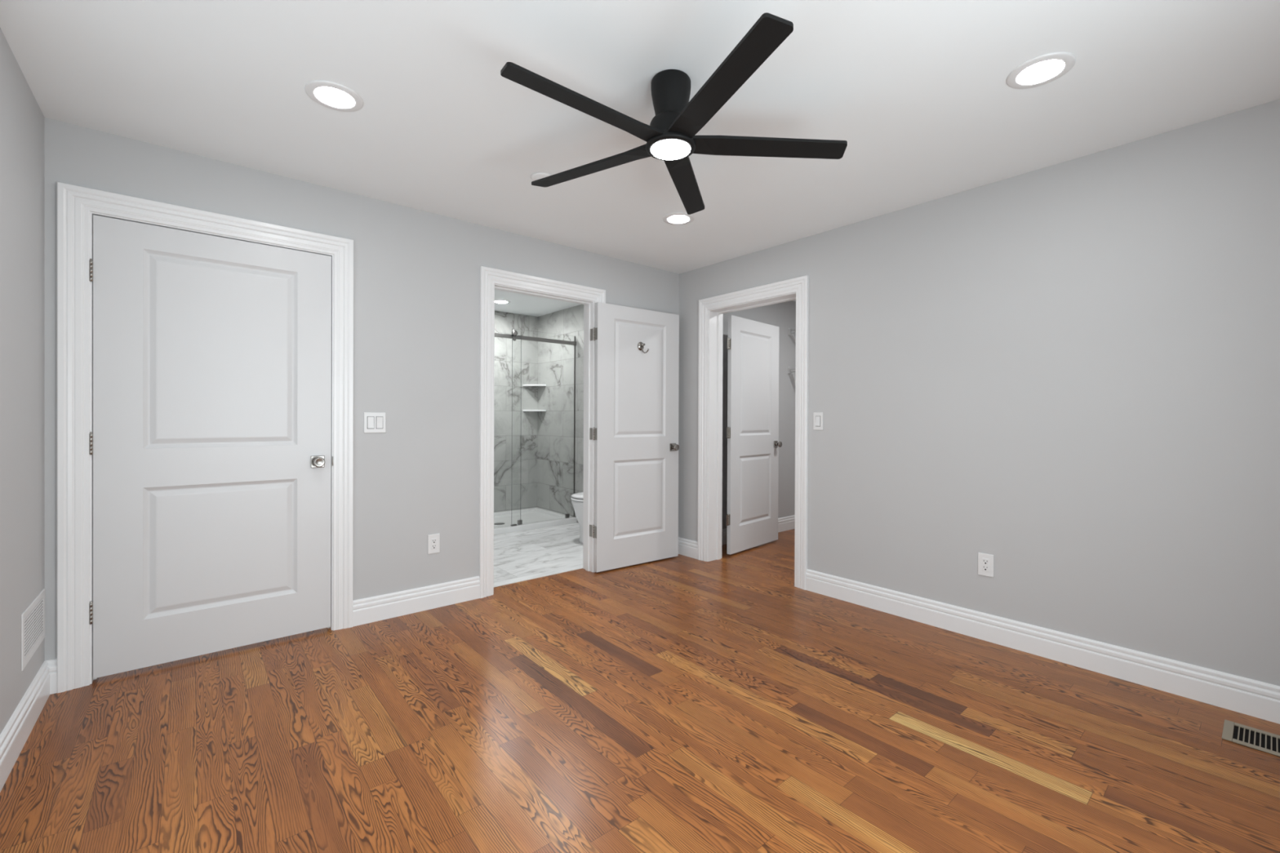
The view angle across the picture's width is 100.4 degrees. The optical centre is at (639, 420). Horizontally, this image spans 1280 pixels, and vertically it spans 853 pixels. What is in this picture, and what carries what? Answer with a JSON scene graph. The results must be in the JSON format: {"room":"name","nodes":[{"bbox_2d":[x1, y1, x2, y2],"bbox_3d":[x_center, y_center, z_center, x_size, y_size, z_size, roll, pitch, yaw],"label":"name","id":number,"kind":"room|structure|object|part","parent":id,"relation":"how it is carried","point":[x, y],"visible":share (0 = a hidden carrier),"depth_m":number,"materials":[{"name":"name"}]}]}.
{"room":"empty bedroom","nodes":[
{"label":"empty bedroom","id":0,"kind":"room"},
{"bbox_2d":[0,27,44,733],"bbox_3d":[-1.298,-0.047,0.720,0.120,2.410,3.840,0,0,-40],"label":"wall","id":1,"kind":"structure","parent":0,"point":[22,366],"depth_m":1.91,"materials":[{"name":"grey paint"}]},
{"bbox_2d":[0,661,49,791],"bbox_3d":[-1.289,1.088,0.814,0.018,0.140,3.720,0,0,-40],"label":"baseboard","id":2,"kind":"structure","parent":1,"relation":"attached to","point":[17,730],"depth_m":1.88,"materials":[{"name":"white paint"}]},
{"bbox_2d":[21,588,44,671],"bbox_3d":[-2.359,0.804,2.075,0.004,0.205,0.385,0,0,-40],"label":"air vent","id":3,"kind":"object","parent":1,"relation":"in","point":[33,619],"visible":1,"depth_m":2.05,"materials":[{"name":"white metal"}]},
{"bbox_2d":[44,117,795,660],"bbox_3d":[-0.389,-0.055,4.057,5.810,2.410,0.155,0,0,-40],"label":"wall","id":4,"kind":"structure","parent":0,"point":[416,273],"depth_m":3.14,"materials":[{"name":"grey paint"}]},
{"bbox_2d":[44,658,57,694],"bbox_3d":[-2.473,1.078,2.237,0.038,0.140,0.018,0,0,-40],"label":"baseboard","id":5,"kind":"structure","parent":4,"relation":"attached to","point":[52,664],"depth_m":2.24,"materials":[{"name":"white paint"}]},
{"bbox_2d":[57,182,353,693],"bbox_3d":[-2.065,0.075,2.651,1.119,2.146,0.148,0,0,-40],"label":"door frame","id":6,"kind":"structure","parent":4,"relation":"attached to","point":[77,206],"depth_m":2.30,"materials":[{"name":"white paint"}]},
{"bbox_2d":[88,214,331,678],"bbox_3d":[-2.031,0.118,2.601,0.924,2.020,0.094,0,0,-40],"label":"door","id":7,"kind":"structure","parent":4,"relation":"in","point":[210,442],"depth_m":2.56,"materials":[{"name":"white paint"}]},
{"bbox_3d":[-1.714,0.224,2.842,0.055,0.055,0.052,0,0,-40],"label":"knob","id":8,"kind":"part","parent":7,"relation":"part of","materials":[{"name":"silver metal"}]},
{"bbox_2d":[364,412,386,432],"bbox_3d":[-1.512,0.015,3.042,0.115,0.116,0.011,0,0,-40],"label":"light switch","id":9,"kind":"object","parent":4,"relation":"attached to","point":[374,422],"visible":1,"depth_m":3.04,"materials":[{"name":"white plastic"}]},
{"bbox_2d":[352,575,479,626],"bbox_3d":[-1.320,1.079,3.207,0.738,0.140,0.018,0,0,-40],"label":"baseboard","id":10,"kind":"structure","parent":4,"relation":"attached to","point":[380,607],"depth_m":3.17,"materials":[{"name":"white paint"}]},
{"bbox_2d":[427,533,439,554],"bbox_3d":[-1.261,0.757,3.261,0.071,0.117,0.008,0,0,-40],"label":"power outlet","id":11,"kind":"object","parent":4,"relation":"attached to","point":[433,540],"visible":1,"depth_m":3.26,"materials":[{"name":"white plastic"}]},
{"bbox_2d":[431,537,436,550],"bbox_3d":[-1.260,0.757,3.259,0.035,0.069,0.004,0,0,-40],"label":"receptacle","id":12,"kind":"object","parent":11,"relation":"attached to","point":[433,540],"depth_m":3.26,"materials":[{"name":"white plastic"}]},
{"bbox_2d":[479,266,605,598],"bbox_3d":[-0.692,0.079,3.807,0.994,2.141,0.148,0,0,-40],"label":"door frame","id":13,"kind":"structure","parent":4,"relation":"attached to","point":[491,279],"depth_m":3.53,"materials":[{"name":"white paint"}]},
{"bbox_2d":[592,302,679,572],"bbox_3d":[0.006,0.130,4.218,0.823,2.018,0.095,0,0,-36],"label":"door","id":14,"kind":"structure","parent":4,"relation":"in","point":[636,429],"depth_m":4.20,"materials":[{"name":"white paint"}]},
{"bbox_2d":[637,342,648,353],"bbox_3d":[0.031,-0.571,4.188,0.060,0.095,0.088,0,0,-37],"label":"robe hook","id":15,"kind":"object","parent":14,"relation":"attached to","point":[640,345],"visible":1,"depth_m":4.20,"materials":[{"name":"silver metal"}]},
{"bbox_3d":[0.009,-0.584,4.217,0.060,0.069,0.015,0,0,-37],"label":"plate","id":16,"kind":"part","parent":15,"relation":"part of","materials":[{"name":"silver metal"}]},
{"bbox_3d":[0.290,0.226,4.400,0.055,0.055,0.052,0,0,-37],"label":"knob","id":17,"kind":"part","parent":14,"relation":"part of","materials":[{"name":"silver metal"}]},
{"bbox_2d":[721,515,795,545],"bbox_3d":[1.145,1.081,5.243,1.735,0.140,0.018,0,0,-40],"label":"baseboard","id":18,"kind":"structure","parent":4,"relation":"attached to","point":[785,523],"depth_m":5.52,"materials":[{"name":"white paint"}]},
{"bbox_2d":[493,311,537,512],"bbox_3d":[-2.080,-0.069,5.957,2.250,2.410,0.100,0,0,-40],"label":"wall","id":19,"kind":"structure","parent":0,"point":[516,440],"depth_m":6.39,"materials":[{"name":"stone"}]},
{"bbox_2d":[522,384,546,386],"bbox_3d":[-1.274,-0.420,6.432,0.204,0.018,0.204,0,0,-40],"label":"corner shelf","id":20,"kind":"object","parent":19,"relation":"attached to","point":[534,385],"visible":1,"depth_m":6.42,"materials":[{"name":"white ceramic"}]},
{"bbox_2d":[522,409,546,411],"bbox_3d":[-1.276,-0.114,6.433,0.204,0.018,0.204,0,0,-40],"label":"corner shelf","id":21,"kind":"object","parent":19,"relation":"attached to","point":[522,410],"visible":1,"depth_m":6.42,"materials":[{"name":"white ceramic"}]},
{"bbox_2d":[537,304,583,523],"bbox_3d":[-0.447,-0.062,5.687,0.100,2.410,2.415,0,0,-40],"label":"wall","id":22,"kind":"structure","parent":0,"point":[555,455],"depth_m":6.17,"materials":[{"name":"stone"}]},
{"bbox_2d":[0,522,1279,852],"bbox_3d":[0.057,1.177,3.542,5.790,0.052,6.360,0,0,-40],"label":"floor","id":23,"kind":"structure","parent":0,"point":[680,704],"depth_m":1.93,"materials":[{"name":"brown wood"}]},
{"bbox_2d":[493,507,577,534],"bbox_3d":[-1.766,1.107,5.584,2.043,0.057,0.882,0,0,-40],"label":"shower pan","id":24,"kind":"object","parent":23,"relation":"on","point":[531,515],"visible":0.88,"depth_m":5.91,"materials":[{"name":"white plastic"}]},
{"bbox_2d":[494,328,576,527],"bbox_3d":[-1.493,0.073,5.267,2.039,2.014,0.069,0,0,-40],"label":"shower door","id":25,"kind":"structure","parent":24,"relation":"on","point":[513,336],"depth_m":5.65,"materials":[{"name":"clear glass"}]},
{"bbox_3d":[-1.565,0.097,5.191,0.891,1.943,0.008,0,0,-40],"label":"sliding panel","id":26,"kind":"part","parent":25,"relation":"part of","materials":[{"name":"clear glass"}]},
{"bbox_3d":[-1.510,-0.849,5.254,1.995,0.040,0.012,0,0,-40],"label":"rail","id":27,"kind":"part","parent":25,"relation":"part of","materials":[{"name":"silver metal"}]},
{"bbox_2d":[493,567,582,586],"bbox_3d":[-0.752,1.172,3.877,0.792,0.053,0.010,0,0,-40],"label":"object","id":28,"kind":"structure","parent":23,"relation":"on","point":[581,567],"depth_m":3.88,"materials":[{"name":"white plastic"}]},
{"bbox_2d":[570,492,582,543],"bbox_3d":[-0.385,0.756,5.082,0.578,0.775,0.400,0,0,-40],"label":"toilet","id":29,"kind":"object","parent":23,"relation":"on","point":[576,499],"visible":0.18,"depth_m":4.91,"materials":[{"name":"white ceramic"}]},
{"bbox_3d":[-0.461,0.735,5.018,0.378,0.021,0.360,0,0,-40],"label":"seat","id":30,"kind":"part","parent":29,"relation":"part of","materials":[{"name":"white plastic"}]},
{"bbox_3d":[-0.459,0.706,5.019,0.373,0.028,0.352,0,0,-40],"label":"lid","id":31,"kind":"part","parent":29,"relation":"part of","materials":[{"name":"white ceramic"}]},
{"bbox_2d":[1222,719,1279,756],"bbox_3d":[2.319,1.165,1.871,0.184,0.006,0.366,0,0,-40],"label":"floor vent","id":32,"kind":"object","parent":23,"relation":"in","point":[1264,741],"visible":1,"depth_m":1.96,"materials":[{"name":"beige metal"}]},
{"bbox_2d":[0,0,1279,316],"bbox_3d":[-0.663,-1.307,2.971,3.990,0.100,6.480,0,0,-40],"label":"ceiling","id":33,"kind":"structure","parent":0,"point":[922,103],"depth_m":2.04,"materials":[{"name":"white paint"}]},
{"bbox_2d":[304,80,363,111],"bbox_3d":[-1.184,-1.252,2.068,0.198,0.008,0.198,0,0,-40],"label":"recessed light","id":34,"kind":"object","parent":33,"relation":"in","point":[330,95],"visible":1,"depth_m":2.06,"materials":[{"name":"white plastic"}]},
{"bbox_2d":[494,299,511,303],"bbox_3d":[-1.488,-1.267,5.714,0.198,0.007,0.198,0,0,-40],"label":"recessed light","id":35,"kind":"object","parent":33,"relation":"in","point":[496,301],"visible":0.91,"depth_m":5.70,"materials":[{"name":"white plastic"}]},
{"bbox_2d":[530,172,551,181],"bbox_3d":[-0.504,-1.252,2.759,0.120,0.008,0.120,0,0,-40],"label":"ceiling disc","id":36,"kind":"object","parent":33,"relation":"attached to","point":[537,175],"visible":0.46,"depth_m":2.72,"materials":[{"name":"white plastic"}]},
{"bbox_2d":[500,13,847,214],"bbox_3d":[0.074,-1.120,1.931,1.222,0.260,1.276,0,0,-40],"label":"ceiling fan","id":37,"kind":"object","parent":33,"relation":"hanging from","point":[670,137],"visible":1,"depth_m":1.90,"materials":[{"name":"black metal"}]},
{"bbox_3d":[-0.169,-1.021,1.733,0.596,0.028,0.093,0,0,-40],"label":"blade","id":38,"kind":"part","parent":37,"relation":"part of","materials":[{"name":"black plastic"}]},
{"bbox_3d":[-0.198,-1.023,2.166,0.596,0.028,0.092,0,0,32],"label":"blade","id":39,"kind":"part","parent":37,"relation":"part of","materials":[{"name":"black plastic"}]},
{"bbox_3d":[0.204,-1.022,2.326,0.092,0.028,0.596,0,0,14],"label":"blade","id":40,"kind":"part","parent":37,"relation":"part of","materials":[{"name":"black plastic"}]},
{"bbox_3d":[0.249,-1.019,1.627,0.092,0.028,0.596,0,0,-22],"label":"blade","id":41,"kind":"part","parent":37,"relation":"part of","materials":[{"name":"black plastic"}]},
{"bbox_3d":[0.481,-1.019,1.993,0.596,0.028,0.092,0,0,-4],"label":"blade","id":42,"kind":"part","parent":37,"relation":"part of","materials":[{"name":"black plastic"}]},
{"bbox_2d":[662,212,694,225],"bbox_3d":[0.240,-1.251,3.319,0.198,0.008,0.198,0,0,-40],"label":"recessed light","id":43,"kind":"object","parent":33,"relation":"in","point":[677,218],"visible":1,"depth_m":3.31,"materials":[{"name":"white plastic"}]},
{"bbox_2d":[1006,52,1075,88],"bbox_3d":[1.427,-1.241,1.901,0.198,0.008,0.198,0,0,-40],"label":"recessed light","id":44,"kind":"object","parent":33,"relation":"in","point":[1041,70],"visible":1,"depth_m":1.89,"materials":[{"name":"white plastic"}]},
{"bbox_2d":[678,98,1279,685],"bbox_3d":[1.593,-0.044,3.236,0.165,2.410,3.965,0,0,-40],"label":"wall","id":45,"kind":"structure","parent":0,"point":[1067,374],"depth_m":2.58,"materials":[{"name":"grey paint"}]},
{"bbox_2d":[678,537,697,559],"bbox_3d":[0.404,1.081,4.505,0.018,0.140,0.252,0,0,-40],"label":"baseboard","id":46,"kind":"structure","parent":45,"relation":"attached to","point":[688,548],"depth_m":4.49,"materials":[{"name":"white paint"}]},
{"bbox_2d":[697,275,808,590],"bbox_3d":[0.876,0.084,4.070,0.188,2.141,1.012,0,0,-40],"label":"door frame","id":47,"kind":"structure","parent":45,"relation":"attached to","point":[711,309],"depth_m":4.33,"materials":[{"name":"white paint"}]},
{"bbox_2d":[726,315,782,554],"bbox_3d":[1.038,0.126,4.763,0.094,2.022,0.856,0,0,44],"label":"door","id":48,"kind":"structure","parent":45,"relation":"in","point":[753,444],"depth_m":4.75,"materials":[{"name":"white paint"}]},
{"bbox_3d":[1.301,0.228,5.007,0.052,0.055,0.055,0,0,44],"label":"knob","id":49,"kind":"part","parent":48,"relation":"part of","materials":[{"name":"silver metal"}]},
{"bbox_2d":[813,412,822,430],"bbox_3d":[1.194,0.008,3.573,0.011,0.117,0.071,0,0,-40],"label":"light switch","id":50,"kind":"object","parent":45,"relation":"attached to","point":[817,416],"visible":1,"depth_m":3.57,"materials":[{"name":"white plastic"}]},
{"bbox_2d":[977,552,993,577],"bbox_3d":[1.829,0.766,2.820,0.008,0.118,0.073,0,0,-40],"label":"power outlet","id":51,"kind":"object","parent":45,"relation":"attached to","point":[985,562],"visible":1,"depth_m":2.82,"materials":[{"name":"white plastic"}]},
{"bbox_2d":[982,557,989,572],"bbox_3d":[1.828,0.766,2.818,0.004,0.069,0.035,0,0,-40],"label":"receptacle","id":52,"kind":"object","parent":51,"relation":"attached to","point":[985,561],"depth_m":2.82,"materials":[{"name":"white plastic"}]},
{"bbox_2d":[805,568,1279,724],"bbox_3d":[1.927,1.094,2.695,0.018,0.140,2.456,0,0,-40],"label":"baseboard","id":53,"kind":"structure","parent":45,"relation":"attached to","point":[1248,696],"depth_m":2.52,"materials":[{"name":"white paint"}]},
{"bbox_3d":[2.576,-0.047,4.968,0.100,2.410,2.270,0,0,-40],"label":"wall","id":54,"kind":"structure","parent":0,"visible":0},
{"bbox_2d":[787,366,795,384],"bbox_3d":[2.387,-0.270,4.846,0.338,0.560,2.210,0,0,-40],"label":"wire shelf","id":55,"kind":"object","parent":54,"relation":"attached to","point":[789,369],"visible":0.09,"depth_m":5.57,"materials":[{"name":"white metal"}]},
{"bbox_2d":[787,328,795,342],"bbox_3d":[2.389,-0.790,4.844,0.337,0.331,2.210,0,0,-40],"label":"wire shelf","id":56,"kind":"object","parent":54,"relation":"attached to","point":[789,331],"visible":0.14,"depth_m":5.58,"materials":[{"name":"white metal"}]}
]}

